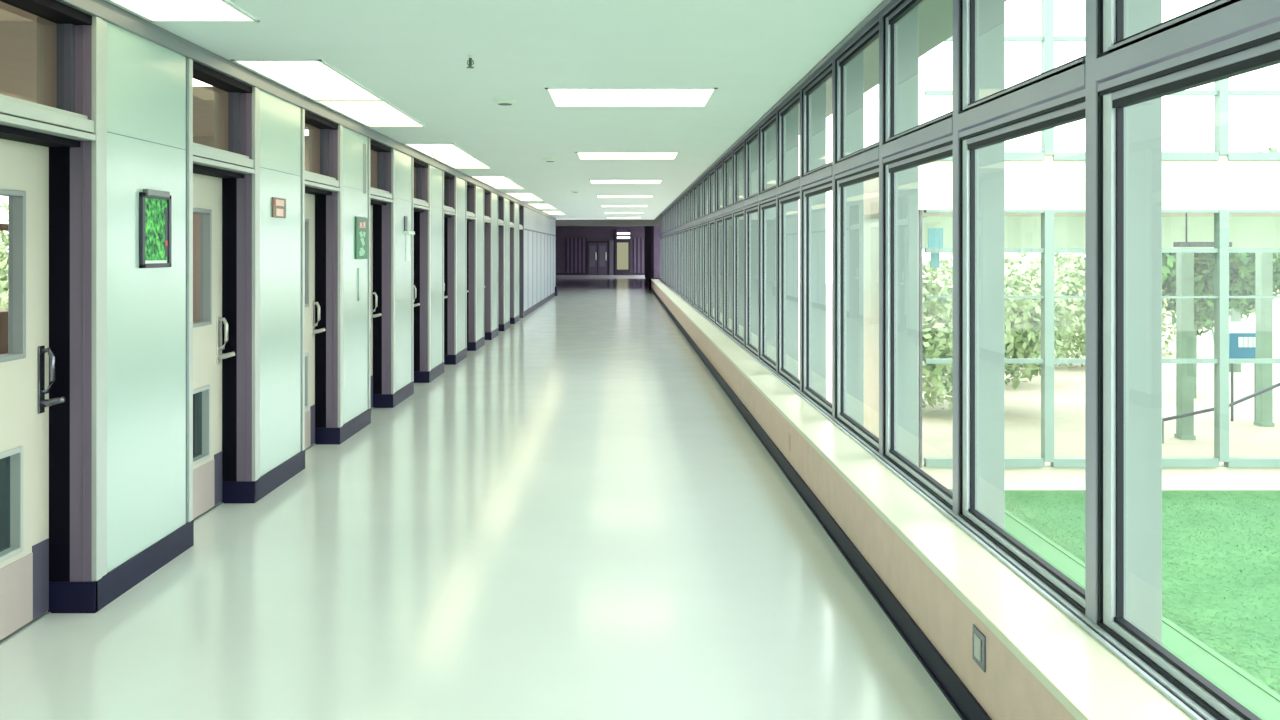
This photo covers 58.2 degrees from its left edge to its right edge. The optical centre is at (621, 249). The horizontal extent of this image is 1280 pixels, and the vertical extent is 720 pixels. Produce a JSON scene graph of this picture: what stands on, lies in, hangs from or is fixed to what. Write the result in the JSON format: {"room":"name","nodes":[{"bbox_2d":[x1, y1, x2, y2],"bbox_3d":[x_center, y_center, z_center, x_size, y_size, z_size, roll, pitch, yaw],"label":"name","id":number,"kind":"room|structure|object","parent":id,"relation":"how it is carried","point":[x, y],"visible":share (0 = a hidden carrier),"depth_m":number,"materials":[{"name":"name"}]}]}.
{"room":"school corridor","nodes":[
{"label":"school corridor","id":0,"kind":"room"},
{"bbox_2d":[0,224,7,353],"bbox_3d":[-7.075,0.050,12.500,0.150,3.100,30.000,0,0,0],"label":"wall","id":1,"kind":"structure","parent":0,"point":[3,227],"depth_m":13.04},
{"bbox_2d":[0,1,308,136],"bbox_3d":[-4.735,-1.450,12.250,4.530,0.100,29.500,0,0,0],"label":"transom window","id":2,"kind":"structure","parent":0,"point":[18,27],"depth_m":8.82,"materials":[{"name":"glass"}]},
{"bbox_2d":[193,78,210,85],"bbox_3d":[-3.900,-1.382,9.300,1.240,0.036,0.640,0,0,0],"label":"recessed light","id":3,"kind":"object","parent":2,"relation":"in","point":[195,82],"visible":0.02,"depth_m":9.42,"materials":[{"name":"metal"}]},
{"bbox_2d":[193,137,307,321],"bbox_3d":[-4.735,0.050,14.250,4.530,2.900,0.100,0,0,0],"label":"door frame","id":4,"kind":"structure","parent":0,"point":[208,141],"depth_m":14.20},
{"bbox_2d":[37,16,518,612],"bbox_3d":[-2.297,0.264,14.565,0.246,2.473,19.634,0,0,0],"label":"wall","id":5,"kind":"structure","parent":0,"point":[121,332],"depth_m":5.82,"materials":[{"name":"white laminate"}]},
{"bbox_2d":[0,0,94,644],"bbox_3d":[-2.299,0.266,4.269,0.242,2.468,0.982,0,0,0],"label":"door","id":6,"kind":"structure","parent":5,"relation":"in","point":[28,129],"depth_m":4.56,"materials":[{"name":"paint"}]},
{"bbox_2d":[139,189,171,267],"bbox_3d":[-2.173,-0.098,5.370,0.026,0.361,0.335,0,0,0],"label":"picture frame","id":7,"kind":"object","parent":5,"relation":"attached to","point":[155,206],"visible":1,"depth_m":5.36,"materials":[{"name":"black metal"}]},
{"bbox_2d":[145,197,166,260],"bbox_3d":[-2.182,-0.090,5.370,0.009,0.305,0.275,0,0,0],"label":"print","id":8,"kind":"object","parent":7,"relation":"attached to","point":[155,207],"depth_m":5.37,"materials":[{"name":"green paper"}]},
{"bbox_2d":[193,61,254,521],"bbox_3d":[-2.299,0.266,6.329,0.242,2.468,0.982,0,0,0],"label":"door","id":9,"kind":"structure","parent":5,"relation":"in","point":[210,164],"depth_m":6.59,"materials":[{"name":"paint"}]},
{"bbox_2d":[272,197,285,217],"bbox_3d":[-2.179,-0.268,7.310,0.014,0.125,0.270,0,0,0],"label":"notice","id":10,"kind":"object","parent":5,"relation":"attached to","point":[278,204],"visible":1,"depth_m":7.28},
{"bbox_2d":[305,110,339,450],"bbox_3d":[-2.299,0.266,8.389,0.242,2.468,0.982,0,0,0],"label":"door","id":11,"kind":"structure","parent":5,"relation":"in","point":[315,184],"depth_m":8.72,"materials":[{"name":"paint"}]},
{"bbox_2d":[358,268,361,300],"bbox_3d":[-2.180,0.286,9.559,0.012,0.272,0.102,0,0,0],"label":"duct","id":12,"kind":"object","parent":5,"relation":"attached to","point":[359,298],"visible":1,"depth_m":9.52,"materials":[{"name":"white plastic"}]},
{"bbox_2d":[355,216,367,258],"bbox_3d":[-2.177,-0.100,9.620,0.018,0.350,0.420,0,0,0],"label":"sign","id":13,"kind":"object","parent":5,"relation":"attached to","point":[361,223],"visible":1,"depth_m":9.59,"materials":[{"name":"plastic"}]},
{"bbox_2d":[363,143,365,193],"bbox_3d":[-2.180,-0.690,9.745,0.012,0.420,0.060,0,0,0],"label":"vent slot","id":14,"kind":"object","parent":5,"relation":"attached to","point":[364,144],"visible":1,"depth_m":9.71,"materials":[{"name":"grey metal"}]},
{"bbox_2d":[370,139,392,408],"bbox_3d":[-2.299,0.266,10.449,0.242,2.468,0.982,0,0,0],"label":"door","id":15,"kind":"structure","parent":5,"relation":"in","point":[378,196],"depth_m":10.86,"materials":[{"name":"paint"}]},
{"bbox_2d":[404,216,414,260],"bbox_3d":[-2.161,-0.115,11.690,0.050,0.450,0.340,0,0,0],"label":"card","id":16,"kind":"object","parent":5,"relation":"attached to","point":[407,233],"visible":1,"depth_m":11.62,"materials":[{"name":"white plastic"}]},
{"bbox_2d":[414,158,428,306],"bbox_3d":[-2.299,0.266,12.509,0.242,2.468,0.982,0,0,0],"label":"door","id":17,"kind":"structure","parent":5,"relation":"in","point":[420,205],"depth_m":12.91,"materials":[{"name":"paint"}]},
{"bbox_2d":[444,172,455,298],"bbox_3d":[-2.299,0.266,14.569,0.242,2.468,0.982,0,0,0],"label":"door","id":18,"kind":"structure","parent":5,"relation":"in","point":[448,211],"depth_m":14.98,"materials":[{"name":"paint"}]},
{"bbox_2d":[467,182,475,291],"bbox_3d":[-2.299,0.266,16.629,0.242,2.468,0.982,0,0,0],"label":"door","id":19,"kind":"structure","parent":5,"relation":"in","point":[470,216],"depth_m":17.04,"materials":[{"name":"paint"}]},
{"bbox_2d":[484,189,490,287],"bbox_3d":[-2.299,0.266,18.689,0.242,2.468,0.982,0,0,0],"label":"door","id":20,"kind":"structure","parent":5,"relation":"in","point":[487,219],"depth_m":18.96,"materials":[{"name":"paint"}]},
{"bbox_2d":[498,196,503,283],"bbox_3d":[-2.299,0.266,20.749,0.242,2.468,0.982,0,0,0],"label":"door","id":21,"kind":"structure","parent":5,"relation":"in","point":[500,222],"depth_m":21.05,"materials":[{"name":"paint"}]},
{"bbox_2d":[0,275,961,719],"bbox_3d":[-1.000,1.550,34.750,6.400,0.100,74.500,0,0,0],"label":"floor","id":22,"kind":"structure","parent":0,"point":[574,519],"depth_m":5.19,"materials":[{"name":"tile"}]},
{"bbox_2d":[105,0,882,219],"bbox_3d":[-0.667,-1.153,18.850,3.545,0.200,42.700,0,0,0],"label":"ceiling","id":23,"kind":"structure","parent":0,"point":[411,54],"depth_m":6.56,"materials":[{"name":"paint"}]},
{"bbox_2d":[106,0,259,21],"bbox_3d":[-1.910,-1.048,3.570,0.500,0.010,3.400,0,0,0],"label":"recessed light","id":24,"kind":"object","parent":23,"relation":"in","point":[150,10],"visible":1,"depth_m":5.03,"materials":[{"name":"paint"}]},
{"bbox_2d":[231,59,425,126],"bbox_3d":[-1.910,-1.048,8.050,0.500,0.010,3.400,0,0,0],"label":"recessed light","id":25,"kind":"object","parent":23,"relation":"in","point":[316,80],"visible":1,"depth_m":7.50,"materials":[{"name":"paint"}]},
{"bbox_2d":[237,61,379,99],"bbox_3d":[-1.910,-1.050,7.200,0.460,0.005,1.660,0,0,0],"label":"diffuser","id":26,"kind":"object","parent":25,"relation":"attached to","point":[314,80],"depth_m":7.06,"materials":[{"name":"plastic"}]},
{"bbox_2d":[321,102,421,125],"bbox_3d":[-1.910,-1.050,8.900,0.460,0.005,1.660,0,0,0],"label":"diffuser","id":27,"kind":"object","parent":25,"relation":"attached to","point":[365,113],"depth_m":8.82,"materials":[{"name":"plastic"}]},
{"bbox_2d":[403,143,492,168],"bbox_3d":[-1.910,-1.048,13.050,0.500,0.010,3.400,0,0,0],"label":"recessed light","id":28,"kind":"object","parent":23,"relation":"in","point":[451,155],"visible":1,"depth_m":12.74,"materials":[{"name":"paint"}]},
{"bbox_2d":[406,144,472,157],"bbox_3d":[-1.910,-1.050,12.200,0.460,0.005,1.660,0,0,0],"label":"diffuser","id":29,"kind":"object","parent":28,"relation":"attached to","point":[431,150],"depth_m":12.10,"materials":[{"name":"plastic"}]},
{"bbox_2d":[435,158,488,167],"bbox_3d":[-1.910,-1.050,13.900,0.460,0.005,1.660,0,0,0],"label":"diffuser","id":30,"kind":"object","parent":28,"relation":"attached to","point":[451,162],"depth_m":13.76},
{"bbox_2d":[467,55,473,67],"bbox_3d":[-0.820,-1.018,6.220,0.042,0.069,0.042,0,0,0],"label":"sprinkler","id":31,"kind":"object","parent":23,"relation":"attached to","point":[470,60],"visible":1,"depth_m":6.21,"materials":[{"name":"silver metal"}]},
{"bbox_2d":[470,176,524,188],"bbox_3d":[-1.910,-1.048,18.000,0.500,0.010,3.400,0,0,0],"label":"recessed light","id":32,"kind":"object","parent":23,"relation":"in","point":[497,182],"visible":1,"depth_m":17.84,"materials":[{"name":"paint"}]},
{"bbox_2d":[472,176,512,182],"bbox_3d":[-1.910,-1.050,17.150,0.460,0.005,1.660,0,0,0],"label":"diffuser","id":33,"kind":"object","parent":32,"relation":"attached to","point":[484,179],"depth_m":17.08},
{"bbox_2d":[486,183,522,188],"bbox_3d":[-1.910,-1.050,18.850,0.460,0.005,1.660,0,0,0],"label":"diffuser","id":34,"kind":"object","parent":32,"relation":"attached to","point":[495,185],"depth_m":18.67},
{"bbox_2d":[493,98,516,105],"bbox_3d":[-0.820,-1.035,8.070,0.170,0.036,0.170,0,0,0],"label":"smoke detector","id":35,"kind":"object","parent":23,"relation":"attached to","point":[501,101],"visible":1,"depth_m":8.02,"materials":[{"name":"white plastic"}]},
{"bbox_2d":[505,193,543,200],"bbox_3d":[-1.910,-1.048,22.800,0.500,0.010,3.400,0,0,0],"label":"recessed light","id":36,"kind":"object","parent":23,"relation":"in","point":[520,196],"visible":1,"depth_m":22.50,"materials":[{"name":"paint"}]},
{"bbox_2d":[507,193,535,196],"bbox_3d":[-1.910,-1.050,21.950,0.460,0.005,1.660,0,0,0],"label":"diffuser","id":37,"kind":"object","parent":36,"relation":"attached to","point":[510,194],"depth_m":21.76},
{"bbox_2d":[515,197,541,200],"bbox_3d":[-1.910,-1.050,23.650,0.460,0.005,1.660,0,0,0],"label":"diffuser","id":38,"kind":"object","parent":36,"relation":"attached to","point":[519,198],"depth_m":23.38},
{"bbox_2d":[526,203,556,208],"bbox_3d":[-1.910,-1.048,27.700,0.500,0.010,3.400,0,0,0],"label":"recessed light","id":39,"kind":"object","parent":23,"relation":"in","point":[535,205],"visible":1,"depth_m":27.06,"materials":[{"name":"paint"}]},
{"bbox_2d":[529,204,549,205],"bbox_3d":[-1.910,-1.050,26.850,0.460,0.005,1.660,0,0,0],"label":"diffuser","id":40,"kind":"object","parent":39,"relation":"attached to","point":[529,204],"depth_m":26.47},
{"bbox_2d":[543,158,556,161],"bbox_3d":[-0.830,-1.035,13.300,0.170,0.036,0.170,0,0,0],"label":"smoke detector","id":41,"kind":"object","parent":23,"relation":"attached to","point":[545,159],"visible":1,"depth_m":13.24,"materials":[{"name":"white plastic"}]},
{"bbox_2d":[542,211,565,214],"bbox_3d":[-1.910,-1.048,32.500,0.500,0.010,3.400,0,0,0],"label":"recessed light","id":42,"kind":"object","parent":23,"relation":"in","point":[547,212],"visible":1,"depth_m":32.11,"materials":[{"name":"paint"}]},
{"bbox_2d":[601,205,647,206],"bbox_3d":[0.060,-1.049,27.450,1.120,0.008,0.940,0,0,0],"label":"recessed light","id":43,"kind":"object","parent":23,"relation":"in","point":[601,205],"visible":1,"depth_m":27.34,"materials":[{"name":"paint"}]},
{"bbox_2d":[596,195,653,197],"bbox_3d":[0.060,-1.049,22.570,1.120,0.008,0.940,0,0,0],"label":"recessed light","id":44,"kind":"object","parent":23,"relation":"in","point":[597,196],"visible":1,"depth_m":22.50,"materials":[{"name":"paint"}]},
{"bbox_2d":[597,196,652,197],"bbox_3d":[0.060,-1.050,22.570,1.080,0.005,0.900,0,0,0],"label":"diffuser","id":45,"kind":"object","parent":44,"relation":"attached to","point":[597,196],"depth_m":22.70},
{"bbox_2d":[589,180,662,183],"bbox_3d":[0.060,-1.049,17.690,1.120,0.008,0.940,0,0,0],"label":"recessed light","id":46,"kind":"object","parent":23,"relation":"in","point":[590,181],"visible":1,"depth_m":17.58,"materials":[{"name":"paint"}]},
{"bbox_2d":[575,152,679,159],"bbox_3d":[0.060,-1.049,12.810,1.120,0.008,0.940,0,0,0],"label":"recessed light","id":47,"kind":"object","parent":23,"relation":"in","point":[581,155],"visible":1,"depth_m":12.74,"materials":[{"name":"paint"}]},
{"bbox_2d":[545,88,717,106],"bbox_3d":[0.060,-1.049,7.930,1.120,0.008,0.940,0,0,0],"label":"recessed light","id":48,"kind":"object","parent":23,"relation":"in","point":[559,97],"visible":1,"depth_m":7.90,"materials":[{"name":"paint"}]},
{"bbox_2d":[519,206,557,317],"bbox_3d":[-2.300,0.224,31.695,0.340,2.553,12.730,0,0,0],"label":"wall","id":49,"kind":"structure","parent":0,"point":[537,238],"depth_m":29.12,"materials":[{"name":"white paint"}]},
{"bbox_2d":[56,0,555,220],"bbox_3d":[-2.279,-1.010,17.750,0.222,0.085,40.500,0,0,0],"label":"trim","id":50,"kind":"structure","parent":49,"relation":"attached to","point":[117,16],"depth_m":6.47,"materials":[{"name":"metal"}]},
{"bbox_2d":[556,227,644,274],"bbox_3d":[-0.950,0.000,69.130,6.700,3.000,0.340,0,0,0],"label":"wall","id":51,"kind":"structure","parent":0,"point":[571,242],"depth_m":69.10,"materials":[{"name":"paint"}]},
{"bbox_2d":[587,240,613,274],"bbox_3d":[-1.305,0.450,68.975,1.590,2.100,0.250,0,0,0],"label":"door","id":52,"kind":"structure","parent":51,"relation":"in","point":[600,254],"depth_m":68.95,"materials":[{"name":"grey metal"}]},
{"bbox_2d":[615,230,630,274],"bbox_3d":[0.045,0.150,68.975,0.930,2.700,0.230,0,0,0],"label":"door","id":53,"kind":"structure","parent":51,"relation":"in","point":[622,247],"depth_m":68.90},
{"bbox_2d":[617,233,629,238],"bbox_3d":[0.090,-0.864,68.880,0.780,0.360,0.040,0,0,0],"label":"light","id":54,"kind":"object","parent":53,"relation":"attached to","point":[628,234],"depth_m":68.86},
{"bbox_2d":[556,226,644,226],"bbox_3d":[-1.000,-1.500,56.150,6.600,0.200,31.700,0,0,0],"label":"ceiling","id":55,"kind":"structure","parent":0,"point":[556,226],"depth_m":68.51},
{"bbox_2d":[556,213,662,225],"bbox_3d":[-1.000,-1.270,40.150,6.600,0.860,0.300,0,0,0],"label":"wall","id":56,"kind":"structure","parent":0,"point":[658,221],"depth_m":40.00,"materials":[{"name":"paint"}]},
{"bbox_2d":[654,0,891,219],"bbox_3d":[1.114,-1.297,18.750,0.022,0.512,42.500,0,0,0],"label":"trim","id":57,"kind":"structure","parent":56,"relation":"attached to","point":[883,3],"depth_m":6.73,"materials":[{"name":"metal"}]},
{"bbox_2d":[645,226,659,289],"bbox_3d":[1.553,0.000,57.803,0.834,3.000,28.421,0,0,1],"label":"wall","id":58,"kind":"structure","parent":0,"point":[652,233],"depth_m":44.60,"materials":[{"name":"paint"}]},
{"bbox_2d":[651,280,1075,719],"bbox_3d":[1.312,1.969,20.750,0.415,1.662,46.500,0,0,0],"label":"wall","id":59,"kind":"structure","parent":0,"point":[1007,690],"depth_m":4.42,"materials":[{"name":"beige paint"}]},
{"bbox_2d":[659,226,660,280],"bbox_3d":[1.462,0.220,41.395,0.227,3.160,1.391,0,0,0],"label":"window","id":60,"kind":"structure","parent":59,"relation":"in","point":[660,226],"depth_m":41.93,"materials":[{"name":"metal"}]},
{"bbox_2d":[660,214,662,281],"bbox_3d":[1.462,0.220,40.014,0.227,3.160,1.391,0,0,0],"label":"window","id":61,"kind":"structure","parent":59,"relation":"in","point":[662,214],"depth_m":40.54,"materials":[{"name":"metal"}]},
{"bbox_2d":[662,212,663,282],"bbox_3d":[1.462,0.220,38.635,0.227,3.160,1.391,0,0,0],"label":"window","id":62,"kind":"structure","parent":59,"relation":"in","point":[663,212],"depth_m":39.16,"materials":[{"name":"glass"}]},
{"bbox_2d":[663,210,665,284],"bbox_3d":[1.462,0.220,37.255,0.227,3.160,1.391,0,0,0],"label":"window","id":63,"kind":"structure","parent":59,"relation":"in","point":[664,283],"depth_m":37.78,"materials":[{"name":"metal"}]},
{"bbox_2d":[665,209,666,285],"bbox_3d":[1.462,0.220,35.874,0.227,3.160,1.391,0,0,0],"label":"window","id":64,"kind":"structure","parent":59,"relation":"in","point":[666,209],"depth_m":36.41,"materials":[{"name":"metal"}]},
{"bbox_2d":[666,207,668,286],"bbox_3d":[1.462,0.220,34.495,0.227,3.160,1.391,0,0,0],"label":"window","id":65,"kind":"structure","parent":59,"relation":"in","point":[668,207],"depth_m":35.02,"materials":[{"name":"metal"}]},
{"bbox_2d":[668,205,670,288],"bbox_3d":[1.462,0.220,33.114,0.227,3.160,1.391,0,0,0],"label":"window","id":66,"kind":"structure","parent":59,"relation":"in","point":[669,287],"depth_m":33.64,"materials":[{"name":"metal"}]},
{"bbox_2d":[670,203,672,290],"bbox_3d":[1.462,0.220,31.735,0.227,3.160,1.391,0,0,0],"label":"window","id":67,"kind":"structure","parent":59,"relation":"in","point":[671,289],"depth_m":32.26,"materials":[{"name":"metal"}]},
{"bbox_2d":[673,200,675,292],"bbox_3d":[1.462,0.220,30.355,0.227,3.160,1.391,0,0,0],"label":"window","id":68,"kind":"structure","parent":59,"relation":"in","point":[674,202],"depth_m":30.96,"materials":[{"name":"glass"}]},
{"bbox_2d":[675,199,677,294],"bbox_3d":[1.462,0.220,28.974,0.227,3.160,1.391,0,0,0],"label":"window","id":69,"kind":"structure","parent":59,"relation":"in","point":[676,292],"depth_m":29.50,"materials":[{"name":"metal"}]},
{"bbox_2d":[677,196,680,296],"bbox_3d":[1.462,0.220,27.595,0.227,3.160,1.391,0,0,0],"label":"window","id":70,"kind":"structure","parent":59,"relation":"in","point":[679,198],"depth_m":28.13,"materials":[{"name":"glass"}]},
{"bbox_2d":[680,193,683,299],"bbox_3d":[1.462,0.220,26.215,0.227,3.160,1.391,0,0,0],"label":"window","id":71,"kind":"structure","parent":59,"relation":"in","point":[682,195],"depth_m":26.75,"materials":[{"name":"glass"}]},
{"bbox_2d":[683,189,687,301],"bbox_3d":[1.462,0.220,24.834,0.227,3.160,1.391,0,0,0],"label":"window","id":72,"kind":"structure","parent":59,"relation":"in","point":[686,191],"depth_m":25.37,"materials":[{"name":"glass"}]},
{"bbox_2d":[686,186,691,304],"bbox_3d":[1.462,0.220,23.454,0.227,3.160,1.391,0,0,0],"label":"window","id":73,"kind":"structure","parent":59,"relation":"in","point":[689,302],"depth_m":23.99,"materials":[{"name":"glass"}]},
{"bbox_2d":[690,181,696,309],"bbox_3d":[1.462,0.220,22.075,0.227,3.160,1.391,0,0,0],"label":"window","id":74,"kind":"structure","parent":59,"relation":"in","point":[694,186],"depth_m":22.67,"materials":[{"name":"glass"}]},
{"bbox_2d":[695,176,701,313],"bbox_3d":[1.462,0.220,20.695,0.227,3.160,1.391,0,0,0],"label":"window","id":75,"kind":"structure","parent":59,"relation":"in","point":[699,181],"depth_m":21.29,"materials":[{"name":"glass"}]},
{"bbox_2d":[700,171,707,317],"bbox_3d":[1.462,0.220,19.314,0.227,3.160,1.391,0,0,0],"label":"window","id":76,"kind":"structure","parent":59,"relation":"in","point":[704,313],"depth_m":19.90,"materials":[{"name":"glass"}]},
{"bbox_2d":[705,165,713,323],"bbox_3d":[1.462,0.220,17.934,0.227,3.160,1.391,0,0,0],"label":"window","id":77,"kind":"structure","parent":59,"relation":"in","point":[710,318],"depth_m":18.53,"materials":[{"name":"glass"}]},
{"bbox_2d":[712,158,721,329],"bbox_3d":[1.462,0.220,16.555,0.227,3.160,1.391,0,0,0],"label":"window","id":78,"kind":"structure","parent":59,"relation":"in","point":[717,166],"depth_m":17.15,"materials":[{"name":"glass"}]},
{"bbox_2d":[720,149,731,337],"bbox_3d":[1.462,0.220,15.175,0.227,3.160,1.391,0,0,0],"label":"window","id":79,"kind":"structure","parent":59,"relation":"in","point":[727,158],"depth_m":15.77,"materials":[{"name":"glass"}]},
{"bbox_2d":[729,138,743,346],"bbox_3d":[1.462,0.220,13.794,0.227,3.160,1.391,0,0,0],"label":"window","id":80,"kind":"structure","parent":59,"relation":"in","point":[737,337],"depth_m":14.39,"materials":[{"name":"glass"}]},
{"bbox_2d":[740,125,757,357],"bbox_3d":[1.462,0.220,12.415,0.227,3.160,1.391,0,0,0],"label":"window","id":81,"kind":"structure","parent":59,"relation":"in","point":[750,346],"depth_m":13.01,"materials":[{"name":"glass"}]},
{"bbox_2d":[754,108,775,372],"bbox_3d":[1.462,0.220,11.034,0.227,3.160,1.391,0,0,0],"label":"window","id":82,"kind":"structure","parent":59,"relation":"in","point":[766,127],"depth_m":11.63,"materials":[{"name":"glass"}]},
{"bbox_2d":[772,86,799,391],"bbox_3d":[1.462,0.220,9.655,0.227,3.160,1.391,0,0,0],"label":"window","id":83,"kind":"structure","parent":59,"relation":"in","point":[787,111],"depth_m":10.25,"materials":[{"name":"glass"}]},
{"bbox_2d":[795,56,831,417],"bbox_3d":[1.462,0.220,8.274,0.227,3.160,1.391,0,0,0],"label":"window","id":84,"kind":"structure","parent":59,"relation":"in","point":[815,174],"depth_m":8.87,"materials":[{"name":"glass"}]},
{"bbox_2d":[651,287,991,719],"bbox_3d":[1.095,1.451,20.750,0.020,0.098,46.500,0,0,0],"label":"baseboard","id":85,"kind":"structure","parent":59,"relation":"attached to","point":[958,695],"depth_m":5.00,"materials":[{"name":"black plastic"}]},
{"bbox_2d":[827,13,878,454],"bbox_3d":[1.462,0.220,6.894,0.227,3.160,1.391,0,0,0],"label":"window","id":86,"kind":"structure","parent":59,"relation":"in","point":[853,164],"depth_m":7.49,"materials":[{"name":"glass"}]},
{"bbox_2d":[872,0,952,513],"bbox_3d":[1.462,0.220,5.514,0.227,3.160,1.391,0,0,0],"label":"window","id":87,"kind":"structure","parent":59,"relation":"in","point":[905,145],"depth_m":6.11,"materials":[{"name":"glass"}]},
{"bbox_2d":[651,279,1193,719],"bbox_3d":[1.248,1.123,20.750,0.299,0.030,46.500,0,0,0],"label":"sill","id":88,"kind":"structure","parent":59,"relation":"on","point":[1090,681],"depth_m":3.83,"materials":[{"name":"stone"}]},
{"bbox_2d":[972,624,985,671],"bbox_3d":[1.101,1.228,3.550,0.009,0.110,0.120,0,0,0],"label":"wall socket","id":89,"kind":"object","parent":59,"relation":"attached to","point":[978,638],"visible":1,"depth_m":3.54,"materials":[{"name":"silver metal"}]},
{"bbox_2d":[944,0,1085,619],"bbox_3d":[1.462,0.220,4.135,0.227,3.160,1.391,0,0,0],"label":"window","id":90,"kind":"structure","parent":59,"relation":"in","point":[986,114],"depth_m":4.73,"materials":[{"name":"metal"}]},
{"bbox_2d":[1073,0,1279,719],"bbox_3d":[1.462,0.220,2.755,0.227,3.160,1.391,0,0,0],"label":"window","id":91,"kind":"structure","parent":59,"relation":"in","point":[1134,59],"depth_m":3.35,"materials":[{"name":"grey metal"}]},
{"bbox_3d":[1.440,-1.530,20.750,0.160,0.340,46.500,0,0,0],"label":"wall","id":92,"kind":"structure","parent":0,"visible":0},
{"bbox_2d":[799,0,1006,134],"bbox_3d":[1.800,-1.405,20.750,0.600,0.090,46.500,0,0,0],"label":"roof","id":93,"kind":"structure","parent":92,"relation":"attached to","point":[935,17],"depth_m":7.36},
{"label":"outside","id":94,"kind":"structure","parent":0,"visible":0},
{"bbox_2d":[1005,490,1279,694],"bbox_3d":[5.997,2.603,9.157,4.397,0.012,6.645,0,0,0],"label":"grass","id":95,"kind":"structure","parent":94,"point":[1044,509],"depth_m":9.62,"materials":[{"name":"plant"}]},
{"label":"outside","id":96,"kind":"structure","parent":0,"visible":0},
{"bbox_2d":[799,283,1279,454],"bbox_3d":[45.900,2.708,51.300,88.200,0.205,77.400,0,0,0],"label":"ground","id":97,"kind":"structure","parent":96,"point":[1022,404],"depth_m":18.78,"materials":[{"name":"concrete"}]},
{"bbox_2d":[922,253,1072,376],"bbox_3d":[6.800,1.226,22.324,3.643,2.779,3.163,0,0,0],"label":"shrub","id":98,"kind":"object","parent":97,"relation":"on","point":[1015,261],"visible":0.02,"depth_m":22.06,"materials":[{"name":"green plant"}]},
{"bbox_2d":[922,257,1078,413],"bbox_3d":[5.608,1.347,18.473,3.186,2.540,2.941,0,0,0],"label":"shrub","id":99,"kind":"object","parent":97,"relation":"on","point":[1022,319],"visible":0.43,"depth_m":17.80,"materials":[{"name":"green plant"}]},
{"bbox_2d":[1005,253,1084,366],"bbox_3d":[9.496,0.927,25.375,3.192,3.419,3.674,0,0,42],"label":"shrub","id":100,"kind":"object","parent":97,"relation":"on","point":[1074,281],"visible":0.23,"depth_m":24.85,"materials":[{"name":"green plant"}]},
{"bbox_2d":[864,0,1279,489],"bbox_3d":[8.438,-0.790,13.700,11.124,7.000,3.200,0,0,0],"label":"building","id":101,"kind":"structure","parent":97,"relation":"on","point":[1225,196],"depth_m":12.47,"materials":[{"name":"white concrete"}]},
{"bbox_2d":[928,228,942,267],"bbox_3d":[3.440,-0.022,12.620,0.163,0.435,0.020,0,0,0],"label":"notice","id":102,"kind":"object","parent":101,"relation":"attached to","point":[935,235],"visible":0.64,"depth_m":12.61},
{"bbox_2d":[1173,213,1231,246],"bbox_3d":[6.816,-0.235,13.500,0.620,0.400,0.160,0,0,0],"label":"ceiling light","id":103,"kind":"object","parent":101,"relation":"attached to","point":[1175,244],"visible":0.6,"depth_m":13.42,"materials":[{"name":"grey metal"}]},
{"bbox_2d":[1057,253,1204,354],"bbox_3d":[12.571,0.798,28.852,3.886,3.804,3.664,0,0,-32],"label":"shrub","id":104,"kind":"object","parent":97,"relation":"on","point":[1164,309],"visible":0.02,"depth_m":28.22,"materials":[{"name":"green plant"}]},
{"bbox_2d":[1174,253,1195,439],"bbox_3d":[7.775,1.235,15.881,0.200,2.750,0.200,0,0,0],"label":"post","id":105,"kind":"object","parent":97,"relation":"on","point":[1184,261],"visible":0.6,"depth_m":15.80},
{"bbox_2d":[1162,150,1279,397],"bbox_3d":[9.906,0.370,20.294,2.762,4.491,3.026,0,0,0],"label":"tree","id":106,"kind":"object","parent":97,"relation":"on","point":[1241,269],"visible":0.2,"depth_m":19.78,"materials":[{"name":"green plant"}]},
{"bbox_2d":[1162,383,1279,442],"bbox_3d":[8.619,1.969,15.500,2.682,1.281,0.044,0,0,0],"label":"handrail","id":107,"kind":"object","parent":97,"relation":"on","point":[1277,384],"visible":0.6,"depth_m":15.48,"materials":[{"name":"grey metal"}]},
{"bbox_2d":[1229,322,1254,420],"bbox_3d":[9.460,1.853,17.495,0.450,1.514,0.070,0,0,0],"label":"sign","id":108,"kind":"object","parent":97,"relation":"on","point":[1242,334],"visible":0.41,"depth_m":17.47,"materials":[{"name":"blue metal"}]},
{"bbox_2d":[1229,144,1279,371],"bbox_3d":[13.267,0.180,24.452,3.134,4.869,2.958,0,0,0],"label":"tree","id":109,"kind":"object","parent":97,"relation":"on","point":[1237,314],"visible":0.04,"depth_m":24.36,"materials":[{"name":"green plant"}]},
{"bbox_2d":[1254,253,1274,426],"bbox_3d":[9.521,1.235,17.054,0.200,2.750,0.200,0,0,0],"label":"post","id":110,"kind":"object","parent":97,"relation":"on","point":[1263,261],"visible":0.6,"depth_m":16.97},
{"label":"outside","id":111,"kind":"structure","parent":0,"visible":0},
{"bbox_3d":[-33.575,2.710,20.000,52.850,0.200,80.000,0,0,0],"label":"ground","id":112,"kind":"structure","parent":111,"visible":0},
{"bbox_2d":[0,223,7,310],"bbox_3d":[-9.867,0.982,17.745,4.122,3.267,3.101,0,0,-5],"label":"shrub","id":113,"kind":"object","parent":112,"relation":"on","point":[3,264],"visible":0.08,"depth_m":17.07,"materials":[{"name":"green plant"}]},
{"bbox_2d":[0,198,7,268],"bbox_3d":[-13.379,0.572,23.584,4.056,4.086,4.135,0,0,16],"label":"shrub","id":114,"kind":"object","parent":112,"relation":"on","point":[5,205],"visible":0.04,"depth_m":23.65,"materials":[{"name":"green plant"}]},
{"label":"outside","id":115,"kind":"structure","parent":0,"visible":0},
{"bbox_2d":[948,489,1279,719],"bbox_3d":[2.665,2.600,0.250,2.330,0.020,24.500,0,0,0],"label":"ledge","id":116,"kind":"object","parent":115,"point":[1251,693],"depth_m":7.43,"materials":[{"name":"concrete"}]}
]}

